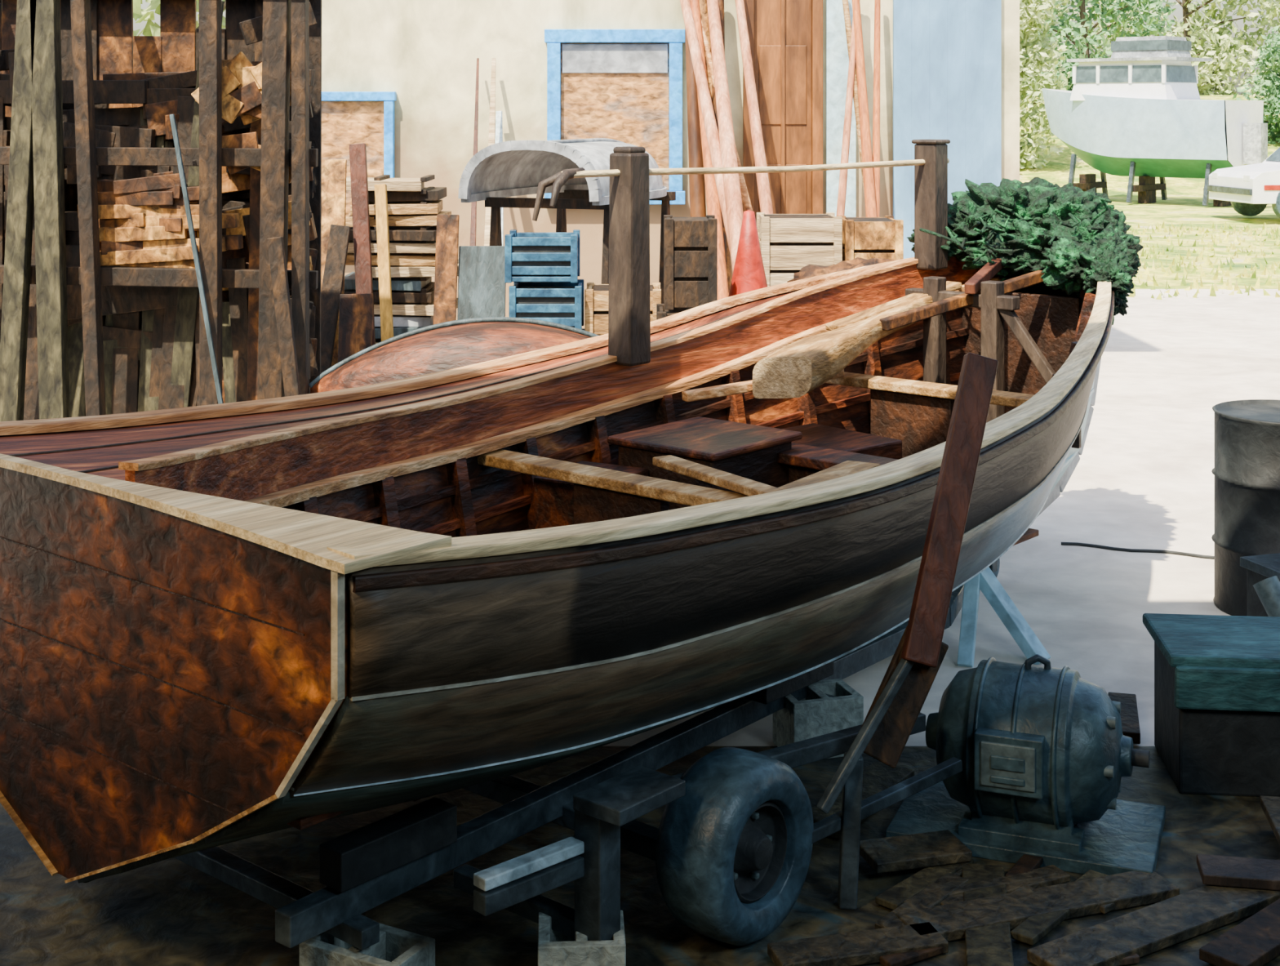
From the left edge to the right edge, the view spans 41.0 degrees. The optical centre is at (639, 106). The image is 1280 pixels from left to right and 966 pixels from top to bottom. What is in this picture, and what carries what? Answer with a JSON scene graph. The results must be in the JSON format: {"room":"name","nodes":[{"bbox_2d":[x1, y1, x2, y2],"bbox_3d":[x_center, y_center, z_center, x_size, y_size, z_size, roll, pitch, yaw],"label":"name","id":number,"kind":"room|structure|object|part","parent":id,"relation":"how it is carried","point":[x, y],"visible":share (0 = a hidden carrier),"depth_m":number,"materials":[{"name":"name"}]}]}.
{"room":"boatyard","nodes":[
{"label":"boatyard","id":0,"kind":"room"},
{"bbox_2d":[0,746,1279,965],"bbox_3d":[0.000,2.300,1.500,10.000,0.120,9.000,0,0,0],"label":"ground","id":1,"kind":"structure","parent":0,"point":[168,912],"depth_m":4.85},
{"bbox_2d":[299,922,435,965],"bbox_3d":[-0.700,2.190,4.400,0.300,0.100,0.180,0,0,29],"label":"cinder block","id":2,"kind":"object","parent":1,"relation":"on","point":[396,946],"visible":0.63,"depth_m":4.38,"materials":[{"name":"concrete"}]},
{"bbox_2d":[537,910,626,965],"bbox_3d":[-0.150,2.170,4.380,0.220,0.140,0.190,0,0,-3],"label":"cinder block","id":3,"kind":"object","parent":1,"relation":"on","point":[555,948],"visible":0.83,"depth_m":4.29,"materials":[{"name":"concrete"}]},
{"bbox_2d":[773,678,863,758],"bbox_3d":[0.620,2.140,5.980,0.260,0.200,0.200,0,0,-17],"label":"cinder block","id":4,"kind":"object","parent":1,"relation":"on","point":[819,714],"visible":0.58,"depth_m":5.90,"materials":[{"name":"concrete"}]},
{"bbox_2d":[816,352,998,909],"bbox_3d":[0.794,1.487,4.905,0.713,1.508,0.160,0,0,-38],"label":"wooden plank","id":5,"kind":"object","parent":1,"relation":"on","point":[888,724],"visible":1,"depth_m":4.88,"materials":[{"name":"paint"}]},
{"bbox_2d":[767,692,1279,965],"bbox_3d":[1.672,2.159,5.384,2.672,0.158,2.054,0,0,0],"label":"pile","id":6,"kind":"object","parent":1,"relation":"on","point":[954,897],"visible":0.91,"depth_m":4.72,"materials":[{"name":"brown wood"}]},
{"bbox_2d":[885,653,1165,875],"bbox_3d":[1.196,1.968,5.289,0.780,0.545,0.524,0,0,21],"label":"motor","id":7,"kind":"object","parent":1,"relation":"on","point":[1044,752],"visible":0.98,"depth_m":5.13,"materials":[{"name":"paint"}]},
{"bbox_2d":[1142,613,1279,796],"bbox_3d":[2.149,2.010,5.739,0.820,0.460,0.502,0,0,6],"label":"storage chest","id":8,"kind":"object","parent":1,"relation":"on","point":[1217,677],"visible":1,"depth_m":5.57,"materials":[{"name":"teal wood"}]},
{"bbox_2d":[321,0,1019,328],"bbox_3d":[0.065,-0.370,15.000,5.630,5.180,4.000,0,0,0],"label":"wall","id":9,"kind":"structure","parent":0,"point":[426,52],"depth_m":13.00,"materials":[{"name":"beige paint"}]},
{"bbox_2d":[321,91,396,216],"bbox_3d":[-2.215,0.500,12.950,0.738,1.220,0.090,0,0,0],"label":"window","id":10,"kind":"structure","parent":9,"relation":"in","point":[348,117],"depth_m":12.96,"materials":[{"name":"blue paint"}]},
{"bbox_2d":[544,29,684,204],"bbox_3d":[-0.190,0.080,12.950,1.060,1.320,0.090,0,0,0],"label":"window","id":11,"kind":"structure","parent":9,"relation":"in","point":[625,86],"depth_m":12.95,"materials":[{"name":"blue paint"}]},
{"bbox_2d":[742,0,822,223],"bbox_3d":[1.080,0.565,12.950,0.632,3.410,0.090,0,0,0],"label":"door","id":12,"kind":"structure","parent":9,"relation":"in","point":[785,37],"depth_m":12.96,"materials":[{"name":"brown wood"}]},
{"bbox_2d":[826,0,855,217],"bbox_3d":[1.520,0.420,12.970,0.220,3.600,0.060,0,0,0],"label":"trim","id":13,"kind":"structure","parent":9,"relation":"attached to","point":[837,51],"depth_m":12.94,"materials":[{"name":"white paint"}]},
{"bbox_2d":[893,0,1001,258],"bbox_3d":[2.317,0.120,12.940,0.810,4.200,0.050,0,0,0],"label":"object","id":14,"kind":"structure","parent":9,"relation":"in","point":[947,54],"depth_m":12.91,"materials":[{"name":"blue paint"}]},
{"bbox_2d":[602,288,1279,746],"bbox_3d":[8.000,2.300,13.500,44.000,0.120,15.000,0,0,0],"label":"ground","id":15,"kind":"structure","parent":0,"point":[1143,477],"depth_m":9.40,"materials":[{"name":"grey concrete"}]},
{"bbox_2d":[0,0,321,421],"bbox_3d":[-2.996,0.718,8.892,2.873,3.057,1.108,0,0,3],"label":"rack","id":16,"kind":"object","parent":15,"relation":"on","point":[161,196],"visible":0.79,"depth_m":8.57,"materials":[{"name":"brown wood"}]},
{"bbox_2d":[344,174,458,343],"bbox_3d":[-1.534,1.341,11.299,0.910,1.762,0.593,0,0,0],"label":"stack","id":17,"kind":"object","parent":15,"relation":"on","point":[413,207],"visible":0.26,"depth_m":11.06,"materials":[{"name":"brown wood"}]},
{"bbox_2d":[320,57,506,373],"bbox_3d":[-1.495,0.947,11.495,1.310,2.619,2.817,0,0,0],"label":"leaning boards","id":18,"kind":"object","parent":15,"relation":"on","point":[347,320],"visible":0.51,"depth_m":10.71,"materials":[{"name":"brown wood"}]},
{"bbox_2d":[309,316,598,393],"bbox_3d":[-0.720,1.651,8.600,1.889,1.187,0.674,0,0,-3],"label":"skiff","id":19,"kind":"object","parent":15,"relation":"on","point":[439,347],"visible":0.27,"depth_m":8.43,"materials":[{"name":"brown wood"}]},
{"bbox_2d":[504,229,584,330],"bbox_3d":[-0.557,1.490,10.200,0.469,1.480,0.420,0,0,0],"label":"crates","id":20,"kind":"object","parent":15,"relation":"on","point":[543,268],"visible":0.33,"depth_m":10.00,"materials":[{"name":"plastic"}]},
{"bbox_2d":[457,137,675,303],"bbox_3d":[-0.362,1.226,11.494,1.029,2.032,1.948,0,0,20],"label":"dinghy","id":21,"kind":"object","parent":15,"relation":"on","point":[500,171],"visible":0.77,"depth_m":11.05,"materials":[{"name":"grey paint"}]},
{"bbox_2d":[173,558,999,949],"bbox_3d":[0.232,1.995,6.298,2.672,0.490,4.570,0,0,41],"label":"trailer","id":22,"kind":"object","parent":15,"relation":"on","point":[731,848],"visible":0.58,"depth_m":4.54,"materials":[{"name":"paint"}]},
{"bbox_2d":[0,138,1114,883],"bbox_3d":[0.453,1.083,6.653,2.466,1.845,5.974,0,0,41],"label":"wooden boat","id":23,"kind":"object","parent":22,"relation":"on","point":[220,624],"visible":0.93,"depth_m":4.62,"materials":[{"name":"paint"}]},
{"bbox_3d":[0.438,0.920,6.635,2.466,0.520,5.852,0,0,41],"label":"gunwale rail","id":24,"kind":"part","parent":23,"relation":"part of","materials":[{"name":"beige wood"}]},
{"bbox_3d":[0.475,1.331,6.674,0.090,1.349,5.914,0,0,41],"label":"stem and keel","id":25,"kind":"part","parent":23,"relation":"part of","materials":[{"name":"grey paint"}]},
{"bbox_3d":[0.561,0.349,7.487,2.462,0.208,0.114,0,0,-39],"label":"boom rod","id":26,"kind":"part","parent":23,"relation":"part of","materials":[{"name":"beige wood"}]},
{"bbox_2d":[906,177,1143,324],"bbox_3d":[1.897,0.692,8.388,1.122,0.684,1.412,0,0,22],"label":"evergreen branches","id":27,"kind":"object","parent":23,"relation":"on","point":[1079,241],"visible":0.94,"depth_m":8.17,"materials":[{"name":"green plant"}]},
{"bbox_2d":[584,212,903,335],"bbox_3d":[0.645,1.430,10.125,1.938,1.618,1.498,0,0,0],"label":"wooden crates","id":28,"kind":"object","parent":15,"relation":"on","point":[788,242],"visible":0.23,"depth_m":10.37,"materials":[{"name":"brown wood"}]},
{"bbox_2d":[728,209,767,297],"bbox_3d":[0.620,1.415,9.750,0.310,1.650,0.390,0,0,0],"label":"traffic cone","id":29,"kind":"object","parent":15,"relation":"on","point":[748,274],"visible":0.17,"depth_m":9.69,"materials":[{"name":"red paint"}]},
{"bbox_2d":[680,0,880,299],"bbox_3d":[1.066,0.635,12.053,1.597,3.226,1.615,0,0,0],"label":"wooden planks","id":30,"kind":"object","parent":15,"relation":"on","point":[711,138],"visible":0.47,"depth_m":12.50,"materials":[{"name":"brown wood"}]},
{"bbox_2d":[786,257,895,282],"bbox_3d":[1.287,1.559,9.502,0.958,1.450,0.625,0,0,0],"label":"heap","id":31,"kind":"object","parent":15,"relation":"on","point":[810,270],"visible":0.07,"depth_m":9.39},
{"bbox_2d":[957,566,1050,666],"bbox_3d":[1.462,2.040,7.027,0.391,0.430,0.405,0,0,0],"label":"stand","id":32,"kind":"object","parent":15,"relation":"on","point":[986,581],"visible":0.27,"depth_m":6.96,"materials":[{"name":"blue paint"}]},
{"bbox_2d":[1061,542,1214,559],"bbox_3d":[2.749,2.232,8.527,1.281,0.016,0.052,0,0,21],"label":"power cable","id":33,"kind":"object","parent":15,"relation":"on","point":[1062,543],"visible":0.73,"depth_m":8.60,"materials":[{"name":"black rubber"}]},
{"bbox_2d":[1211,399,1279,615],"bbox_3d":[2.880,1.800,7.650,0.624,0.880,0.624,0,0,0],"label":"drum","id":34,"kind":"object","parent":15,"relation":"on","point":[1246,471],"visible":0.87,"depth_m":7.50,"materials":[{"name":"grey metal"}]},
{"bbox_2d":[1240,552,1279,617],"bbox_3d":[2.717,2.004,6.911,0.722,0.473,0.466,0,0,-17],"label":"housing","id":35,"kind":"object","parent":15,"relation":"on","point":[1263,570],"visible":0.71,"depth_m":6.96,"materials":[{"name":"paint"}]},
{"label":"outside","id":36,"kind":"structure","parent":0,"visible":0},
{"bbox_2d":[1019,95,1279,288],"bbox_3d":[15.000,0.944,80.000,130.000,2.727,118.000,0,0,0],"label":"grassy ground","id":37,"kind":"structure","parent":36,"point":[1184,202],"depth_m":33.37,"materials":[{"name":"green plant"}]},
{"bbox_2d":[133,0,225,35],"bbox_3d":[-6.949,-2.629,25.978,5.988,9.853,6.913,0,0,0],"label":"tree","id":38,"kind":"object","parent":37,"relation":"on","point":[151,28],"visible":0.02,"depth_m":25.97,"materials":[{"name":"green plant"}]},
{"bbox_2d":[1019,0,1071,168],"bbox_3d":[9.604,-1.643,46.832,4.516,6.880,3.626,0,0,0],"label":"tree","id":39,"kind":"object","parent":37,"relation":"on","point":[1029,26],"visible":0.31,"depth_m":46.04,"materials":[{"name":"green plant"}]},
{"bbox_2d":[1019,0,1076,95],"bbox_3d":[12.097,-5.399,64.119,8.134,10.574,7.329,0,0,-44],"label":"tree","id":40,"kind":"object","parent":37,"relation":"on","point":[1062,4],"visible":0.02,"depth_m":64.30,"materials":[{"name":"green plant"}]},
{"bbox_2d":[1019,0,1177,97],"bbox_3d":[14.976,-4.003,57.663,6.602,8.280,5.997,0,0,45],"label":"tree","id":41,"kind":"object","parent":37,"relation":"on","point":[1081,33],"visible":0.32,"depth_m":56.74,"materials":[{"name":"green plant"}]},
{"bbox_2d":[1041,35,1267,206],"bbox_3d":[11.665,0.320,39.346,5.450,3.800,2.040,0,0,43],"label":"cabin boat","id":42,"kind":"object","parent":37,"relation":"on","point":[1140,111],"visible":0.91,"depth_m":38.66,"materials":[{"name":"grey paint"}]},
{"bbox_2d":[1067,0,1279,95],"bbox_3d":[21.690,-4.413,66.350,9.653,8.549,7.344,0,0,29],"label":"tree","id":43,"kind":"object","parent":37,"relation":"on","point":[1222,57],"visible":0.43,"depth_m":64.83,"materials":[{"name":"green plant"}]},
{"bbox_2d":[1127,220,1279,299],"bbox_3d":[9.255,2.160,25.651,11.556,0.160,11.767,0,0,0],"label":"grass tufts","id":44,"kind":"object","parent":37,"relation":"on","point":[1158,227],"visible":0.4,"depth_m":24.41,"materials":[{"name":"green plant"}]},
{"bbox_2d":[1207,146,1279,217],"bbox_3d":[13.600,1.344,33.600,4.400,1.707,1.840,0,0,-8],"label":"parked car","id":45,"kind":"object","parent":37,"relation":"on","point":[1249,188],"visible":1,"depth_m":33.10,"materials":[{"name":"white paint"}]},
{"bbox_2d":[1231,0,1279,95],"bbox_3d":[26.544,-4.591,68.310,9.195,8.950,8.279,0,0,-18],"label":"tree","id":46,"kind":"object","parent":37,"relation":"on","point":[1275,10],"visible":0.22,"depth_m":68.25,"materials":[{"name":"green plant"}]},
{"bbox_2d":[1232,26,1279,144],"bbox_3d":[18.910,-0.474,50.023,3.312,3.741,3.541,0,0,26],"label":"tree","id":47,"kind":"object","parent":37,"relation":"on","point":[1271,78],"visible":0.78,"depth_m":49.69,"materials":[{"name":"green plant"}]}
]}

